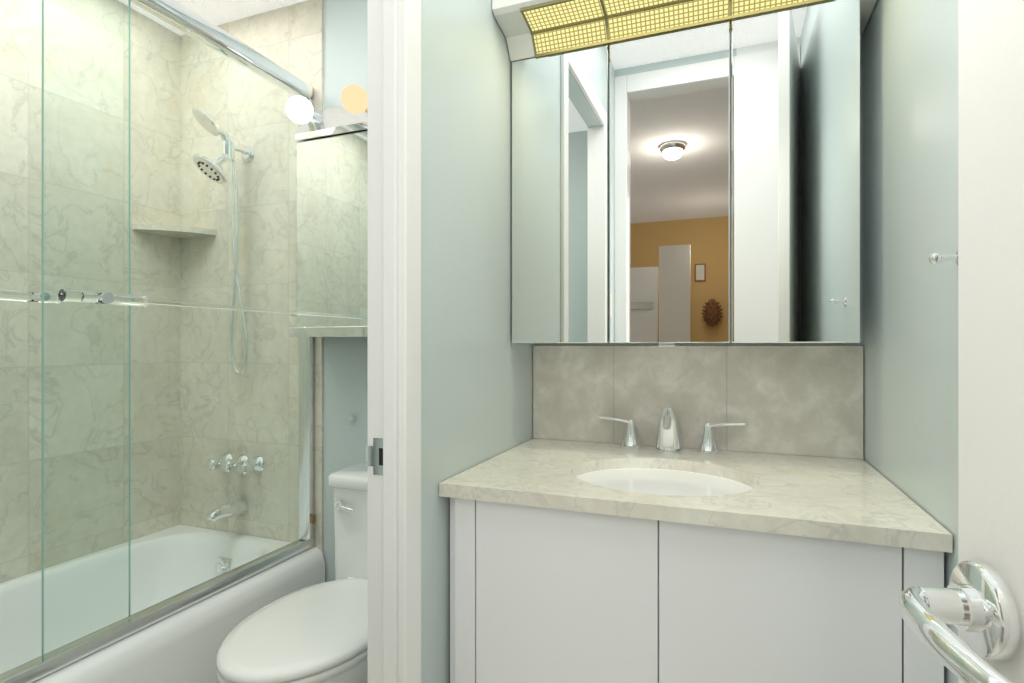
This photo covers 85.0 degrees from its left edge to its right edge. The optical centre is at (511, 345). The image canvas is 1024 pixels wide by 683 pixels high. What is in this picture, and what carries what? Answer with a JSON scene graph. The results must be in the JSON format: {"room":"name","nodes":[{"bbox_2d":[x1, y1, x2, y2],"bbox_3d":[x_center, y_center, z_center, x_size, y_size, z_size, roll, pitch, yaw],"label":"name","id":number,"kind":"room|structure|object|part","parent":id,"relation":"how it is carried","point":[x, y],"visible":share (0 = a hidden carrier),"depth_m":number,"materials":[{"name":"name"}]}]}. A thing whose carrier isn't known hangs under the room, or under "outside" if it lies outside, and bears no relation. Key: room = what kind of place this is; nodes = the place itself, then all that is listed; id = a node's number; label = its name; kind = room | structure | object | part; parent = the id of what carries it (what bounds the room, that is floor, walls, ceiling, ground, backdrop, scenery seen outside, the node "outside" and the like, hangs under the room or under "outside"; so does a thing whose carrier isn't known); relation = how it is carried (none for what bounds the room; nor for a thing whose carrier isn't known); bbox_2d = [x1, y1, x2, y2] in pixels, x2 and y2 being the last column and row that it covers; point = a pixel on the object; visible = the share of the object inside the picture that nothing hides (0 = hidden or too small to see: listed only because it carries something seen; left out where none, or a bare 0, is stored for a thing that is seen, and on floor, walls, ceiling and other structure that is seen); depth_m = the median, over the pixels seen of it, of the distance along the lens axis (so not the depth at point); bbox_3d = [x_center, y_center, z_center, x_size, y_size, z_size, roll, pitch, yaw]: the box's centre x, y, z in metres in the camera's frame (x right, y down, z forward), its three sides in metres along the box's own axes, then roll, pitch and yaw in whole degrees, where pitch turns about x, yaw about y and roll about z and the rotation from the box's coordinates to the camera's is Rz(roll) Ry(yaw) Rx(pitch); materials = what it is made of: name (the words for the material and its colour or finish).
{"room":"bathroom","nodes":[
{"label":"bathroom","id":0,"kind":"room"},
{"bbox_2d":[118,0,306,35],"bbox_3d":[-1.074,-1.330,1.318,1.572,0.100,2.180,0,0,21],"label":"ceiling","id":1,"kind":"structure","parent":0,"point":[217,12],"depth_m":2.12,"materials":[{"name":"white paint"}]},
{"bbox_2d":[323,0,367,581],"bbox_3d":[-0.663,-0.055,2.186,1.434,2.450,0.263,0,0,21],"label":"wall","id":2,"kind":"structure","parent":0,"point":[345,360],"depth_m":2.03,"materials":[{"name":"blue paint"}]},
{"bbox_2d":[33,292,49,300],"bbox_3d":[-1.099,-0.112,1.295,0.054,0.020,0.020,0,0,21],"label":"frame","id":3,"kind":"object","parent":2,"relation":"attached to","point":[37,297],"visible":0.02,"depth_m":1.28,"materials":[{"name":"silver metal"}]},
{"bbox_2d":[42,0,43,660],"bbox_3d":[-1.055,-0.098,1.256,0.006,1.616,0.002,0,0,21],"label":"shower door","id":4,"kind":"object","parent":2,"relation":"attached to","point":[42,330],"visible":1,"depth_m":1.25,"materials":[{"name":"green glass"}]},
{"bbox_2d":[58,289,148,306],"bbox_3d":[-0.971,-0.112,1.337,0.027,0.027,0.190,0,0,21],"label":"towel bar","id":5,"kind":"object","parent":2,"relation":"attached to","point":[91,297],"visible":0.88,"depth_m":1.30,"materials":[{"name":"silver metal"}]},
{"bbox_2d":[129,0,129,616],"bbox_3d":[-1.001,-0.098,1.462,0.005,1.616,0.002,0,0,21],"label":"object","id":6,"kind":"object","parent":2,"relation":"attached to","point":[129,308],"depth_m":1.46,"materials":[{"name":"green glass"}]},
{"bbox_2d":[0,0,306,670],"bbox_3d":[-1.037,-0.098,1.245,0.099,1.616,1.691,0,0,21],"label":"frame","id":7,"kind":"object","parent":2,"relation":"attached to","point":[107,298],"visible":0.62,"depth_m":1.40,"materials":[{"name":"clear glass"}]},
{"bbox_2d":[148,299,298,314],"bbox_3d":[-0.854,-0.112,1.640,0.013,0.013,0.760,0,0,21],"label":"frame","id":8,"kind":"object","parent":2,"relation":"attached to","point":[190,304],"visible":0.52,"depth_m":1.62,"materials":[{"name":"silver metal"}]},
{"bbox_2d":[180,0,322,553],"bbox_3d":[-1.033,-0.055,2.183,0.722,2.450,0.010,0,0,21],"label":"wall","id":9,"kind":"structure","parent":2,"relation":"attached to","point":[289,38],"depth_m":2.17,"materials":[{"name":"tile"}]},
{"bbox_2d":[132,223,215,238],"bbox_3d":[-1.314,-0.451,2.179,0.200,0.022,0.200,0,0,21],"label":"corner shelf","id":10,"kind":"object","parent":9,"relation":"attached to","point":[175,232],"depth_m":2.17,"materials":[{"name":"beige stone"}]},
{"bbox_2d":[127,0,312,98],"bbox_3d":[-1.068,-0.930,1.257,0.064,0.056,1.737,0,0,21],"label":"header","id":11,"kind":"object","parent":9,"relation":"attached to","point":[207,32],"visible":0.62,"depth_m":1.70,"materials":[{"name":"silver metal"}]},
{"bbox_2d":[192,109,264,520],"bbox_3d":[-1.096,-0.087,2.079,0.226,1.492,0.241,0,0,21],"label":"shower fixture set","id":12,"kind":"object","parent":9,"relation":"attached to","point":[226,461],"depth_m":2.11,"materials":[{"name":"silver metal"}]},
{"bbox_2d":[299,98,313,539],"bbox_3d":[-0.758,-0.094,2.056,0.052,1.616,0.022,0,0,21],"label":"jamb","id":13,"kind":"object","parent":9,"relation":"attached to","point":[306,386],"visible":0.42,"depth_m":2.04,"materials":[{"name":"silver metal"}]},
{"bbox_2d":[310,514,314,523],"bbox_3d":[-0.729,0.636,2.044,0.010,0.028,0.016,0,0,21],"label":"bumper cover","id":14,"kind":"object","parent":2,"relation":"attached to","point":[312,519],"visible":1,"depth_m":2.04,"materials":[{"name":"brown rubber"}]},
{"bbox_2d":[286,85,367,337],"bbox_3d":[-0.421,-0.431,1.822,0.694,0.807,0.237,0,0,21],"label":"upper cabinet","id":15,"kind":"object","parent":2,"relation":"attached to","point":[332,222],"visible":0.44,"depth_m":1.87,"materials":[{"name":"silver metal"}]},
{"bbox_3d":[-0.703,-0.780,1.851,0.086,0.086,0.086,0,0,21],"label":"bulb","id":16,"kind":"part","parent":15,"relation":"part of","materials":[{"name":"white glass"}]},
{"bbox_2d":[303,108,322,125],"bbox_3d":[-0.680,-0.780,1.910,0.040,0.040,0.050,0,0,21],"label":"socket","id":17,"kind":"object","parent":15,"relation":"attached to","point":[317,119],"depth_m":1.91,"materials":[{"name":"silver metal"}]},
{"bbox_3d":[-0.498,-0.780,1.771,0.086,0.086,0.086,0,0,21],"label":"bulb","id":18,"kind":"part","parent":15,"relation":"part of","materials":[{"name":"yellow glass"}]},
{"bbox_2d":[349,415,355,420],"bbox_3d":[-0.571,0.260,1.999,0.016,0.016,0.024,0,0,21],"label":"wall hook","id":19,"kind":"object","parent":2,"relation":"attached to","point":[353,417],"visible":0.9,"depth_m":1.99,"materials":[{"name":"silver metal"}]},
{"bbox_2d":[366,438,382,474],"bbox_3d":[-0.275,0.228,1.149,0.052,0.075,0.014,0,0,21],"label":"strike plate","id":20,"kind":"object","parent":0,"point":[374,455],"visible":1,"depth_m":1.14,"materials":[{"name":"silver metal"}]},
{"bbox_3d":[-0.269,0.228,1.141,0.034,0.075,0.002,0,0,21],"label":"plate","id":21,"kind":"part","parent":20,"relation":"part of","materials":[{"name":"silver metal"}]},
{"bbox_2d":[421,0,533,682],"bbox_3d":[-0.106,-0.220,1.541,0.072,2.780,0.823,0,0,21],"label":"wall","id":22,"kind":"structure","parent":0,"point":[476,386],"depth_m":1.39,"materials":[{"name":"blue paint"}]},
{"bbox_2d":[383,0,397,682],"bbox_3d":[-0.245,0.010,1.125,0.029,2.320,0.012,0,0,21],"label":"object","id":23,"kind":"object","parent":22,"relation":"attached to","point":[390,341],"visible":1,"depth_m":1.12,"materials":[{"name":"white paint"}]},
{"bbox_2d":[368,0,420,682],"bbox_3d":[-0.245,-0.030,1.166,0.092,2.400,0.064,0,0,21],"label":"door frame","id":24,"kind":"structure","parent":22,"relation":"attached to","point":[410,341],"depth_m":1.14,"materials":[{"name":"white paint"}]},
{"bbox_2d":[534,34,862,458],"bbox_3d":[0.587,-0.220,1.778,1.192,2.780,0.120,0,0,21],"label":"wall","id":25,"kind":"structure","parent":0,"point":[780,344],"depth_m":1.57,"materials":[{"name":"white paint"}]},
{"bbox_2d":[492,0,876,346],"bbox_3d":[0.461,-0.543,1.562,0.963,1.094,0.370,0,0,21],"label":"upper cabinet","id":26,"kind":"object","parent":25,"relation":"attached to","point":[685,171],"visible":0.98,"depth_m":1.51,"materials":[{"name":"silver metal"}]},
{"bbox_3d":[0.140,-0.433,1.652,0.295,0.854,0.021,0,0,21],"label":"mirror door","id":27,"kind":"part","parent":26,"relation":"part of","materials":[{"name":"silver metal"}]},
{"bbox_3d":[0.429,-0.433,1.540,0.320,0.854,0.021,0,0,21],"label":"mirror door","id":28,"kind":"part","parent":26,"relation":"part of","materials":[{"name":"silver metal"}]},
{"bbox_3d":[0.399,-0.928,1.402,0.805,0.008,0.008,0,0,21],"label":"louver frame","id":29,"kind":"part","parent":26,"relation":"part of","materials":[{"name":"yellow"}]},
{"bbox_3d":[0.431,-0.913,1.485,0.805,0.008,0.008,0,0,21],"label":"louver riser frame","id":30,"kind":"part","parent":26,"relation":"part of","materials":[{"name":"yellow"}]},
{"bbox_3d":[0.431,-0.912,1.486,0.805,0.008,0.008,0,0,21],"label":"louver frame","id":31,"kind":"part","parent":26,"relation":"part of","materials":[{"name":"yellow"}]},
{"bbox_3d":[0.445,-0.862,1.521,0.805,0.008,0.008,0,0,21],"label":"louver riser frame","id":32,"kind":"part","parent":26,"relation":"part of","materials":[{"name":"yellow"}]},
{"bbox_3d":[0.718,-0.433,1.427,0.294,0.854,0.021,0,0,21],"label":"mirror door","id":33,"kind":"part","parent":26,"relation":"part of","materials":[{"name":"silver metal"}]},
{"bbox_2d":[533,346,863,459],"bbox_3d":[0.524,0.158,1.726,0.964,0.312,0.019,0,0,21],"label":"backsplash","id":34,"kind":"structure","parent":25,"relation":"attached to","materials":[{"name":"beige stone"}]},
{"bbox_2d":[863,0,957,682],"bbox_3d":[0.678,-0.220,0.574,0.150,2.780,2.060,0,0,21],"label":"wall","id":35,"kind":"structure","parent":0,"point":[910,227],"depth_m":1.13,"materials":[{"name":"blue paint"}]},
{"bbox_2d":[929,250,957,265],"bbox_3d":[0.704,-0.142,0.907,0.045,0.032,0.032,0,0,21],"label":"robe hook","id":36,"kind":"object","parent":35,"relation":"attached to","point":[936,258],"visible":0.58,"depth_m":0.90,"materials":[{"name":"silver metal"}]},
{"bbox_3d":[0.711,-0.142,0.904,0.028,0.010,0.010,0,0,21],"label":"stem","id":37,"kind":"part","parent":36,"relation":"part of","materials":[{"name":"silver metal"}]},
{"bbox_2d":[958,0,1023,682],"bbox_3d":[0.347,-0.142,0.152,0.042,2.600,0.704,0,0,12],"label":"door leaf","id":38,"kind":"structure","parent":35,"relation":"in","point":[990,282],"depth_m":0.45,"materials":[{"name":"white paint"}]},
{"bbox_2d":[949,561,1021,660],"bbox_3d":[0.383,0.215,0.456,0.014,0.073,0.073,0,0,12],"label":"rose","id":39,"kind":"object","parent":38,"relation":"attached to","point":[998,636],"visible":0.73,"depth_m":0.43,"materials":[{"name":"silver metal"}]},
{"bbox_2d":[947,583,985,632],"bbox_3d":[0.371,0.215,0.458,0.011,0.036,0.036,0,0,12],"label":"door lever","id":40,"kind":"object","parent":39,"relation":"attached to","point":[976,618],"visible":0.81,"depth_m":0.44,"materials":[{"name":"silver metal"}]},
{"bbox_2d":[919,586,966,625],"bbox_3d":[0.360,0.215,0.460,0.040,0.028,0.028,0,0,12],"label":"door lever","id":41,"kind":"object","parent":40,"relation":"attached to","point":[947,606],"visible":0.6,"depth_m":0.45,"materials":[{"name":"silver metal"}]},
{"bbox_2d":[898,586,1012,682],"bbox_3d":[0.322,0.219,0.407,0.033,0.036,0.138,0,0,8],"label":"door lever","id":42,"kind":"object","parent":41,"relation":"attached to","point":[942,642],"depth_m":0.40,"materials":[{"name":"silver metal"}]},
{"bbox_3d":[-0.537,1.220,1.055,2.764,0.100,2.280,0,0,21],"label":"floor","id":43,"kind":"structure","parent":0,"visible":0},
{"bbox_2d":[0,524,324,682],"bbox_3d":[-1.342,0.955,1.362,0.737,0.430,1.740,0,0,21],"label":"bathtub","id":44,"kind":"object","parent":43,"relation":"on","point":[182,646],"visible":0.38,"depth_m":1.81,"materials":[{"name":"white ceramic"}]},
{"bbox_2d":[0,537,314,682],"bbox_3d":[-1.067,0.722,1.256,0.058,0.033,1.737,0,0,21],"label":"track","id":45,"kind":"object","parent":44,"relation":"on","point":[30,663],"depth_m":1.46,"materials":[{"name":"silver metal"}]},
{"bbox_3d":[-1.044,0.722,1.247,0.008,0.032,1.737,0,0,21],"label":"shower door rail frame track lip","id":46,"kind":"part","parent":45,"relation":"part of","materials":[{"name":"silver metal"}]},
{"bbox_2d":[216,463,367,682],"bbox_3d":[-0.479,0.792,1.572,0.390,0.756,0.737,0,0,21],"label":"toilet","id":47,"kind":"object","parent":43,"relation":"on","point":[316,633],"visible":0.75,"depth_m":1.43,"materials":[{"name":"white ceramic"}]},
{"bbox_3d":[-0.516,0.732,1.477,0.384,0.028,0.533,0,0,21],"label":"lid","id":48,"kind":"part","parent":47,"relation":"part of","materials":[{"name":"white ceramic"}]},
{"bbox_3d":[-0.522,0.511,1.747,0.069,0.026,0.024,0,0,21],"label":"flush lever","id":49,"kind":"part","parent":47,"relation":"part of","materials":[{"name":"silver metal"}]},
{"bbox_3d":[-0.384,0.434,1.817,0.390,0.040,0.212,0,0,21],"label":"tank lid","id":50,"kind":"part","parent":47,"relation":"part of","materials":[{"name":"white ceramic"}]},
{"bbox_2d":[439,346,952,682],"bbox_3d":[0.405,0.586,1.418,0.964,1.168,0.678,0,0,21],"label":"bathroom vanity","id":51,"kind":"object","parent":43,"relation":"on","point":[668,554],"visible":1,"depth_m":1.20,"materials":[{"name":"white paint"}]},
{"bbox_3d":[0.324,0.233,1.743,0.108,0.026,0.026,0,0,21],"label":"handle lever","id":52,"kind":"part","parent":51,"relation":"part of","materials":[{"name":"silver metal"}]},
{"bbox_3d":[0.367,0.272,1.726,0.066,0.087,0.066,0,0,21],"label":"handle","id":53,"kind":"part","parent":51,"relation":"part of","materials":[{"name":"silver metal"}]},
{"bbox_2d":[655,406,681,451],"bbox_3d":[0.465,0.249,1.667,0.076,0.132,0.084,0,0,21],"label":"faucet","id":54,"kind":"object","parent":51,"relation":"on","point":[668,437],"depth_m":1.66,"materials":[{"name":"silver metal"}]},
{"bbox_3d":[0.578,0.272,1.644,0.066,0.087,0.066,0,0,21],"label":"handle","id":55,"kind":"part","parent":51,"relation":"part of","materials":[{"name":"silver metal"}]},
{"bbox_3d":[0.621,0.233,1.628,0.108,0.026,0.026,0,0,21],"label":"handle lever","id":56,"kind":"part","parent":51,"relation":"part of","materials":[{"name":"silver metal"}]},
{"bbox_3d":[-1.338,-0.112,0.680,0.054,0.020,0.020,0,0,21],"label":"frame","id":57,"kind":"object","parent":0,"visible":0},
{"bbox_2d":[0,290,60,302],"bbox_3d":[-1.230,-0.112,0.992,0.022,0.022,0.760,0,0,21],"label":"towel bar","id":58,"kind":"object","parent":57,"relation":"attached to","point":[6,294],"depth_m":1.27,"materials":[{"name":"silver metal"}]},
{"bbox_3d":[-1.743,-0.055,1.577,0.138,2.450,2.180,0,0,21],"label":"wall","id":59,"kind":"structure","parent":0,"visible":0},
{"bbox_2d":[0,0,179,582],"bbox_3d":[-1.695,-0.055,1.492,0.012,2.450,1.757,0,0,21],"label":"wall","id":60,"kind":"structure","parent":59,"relation":"attached to","point":[144,478],"depth_m":1.97,"materials":[{"name":"tile"}]}
]}

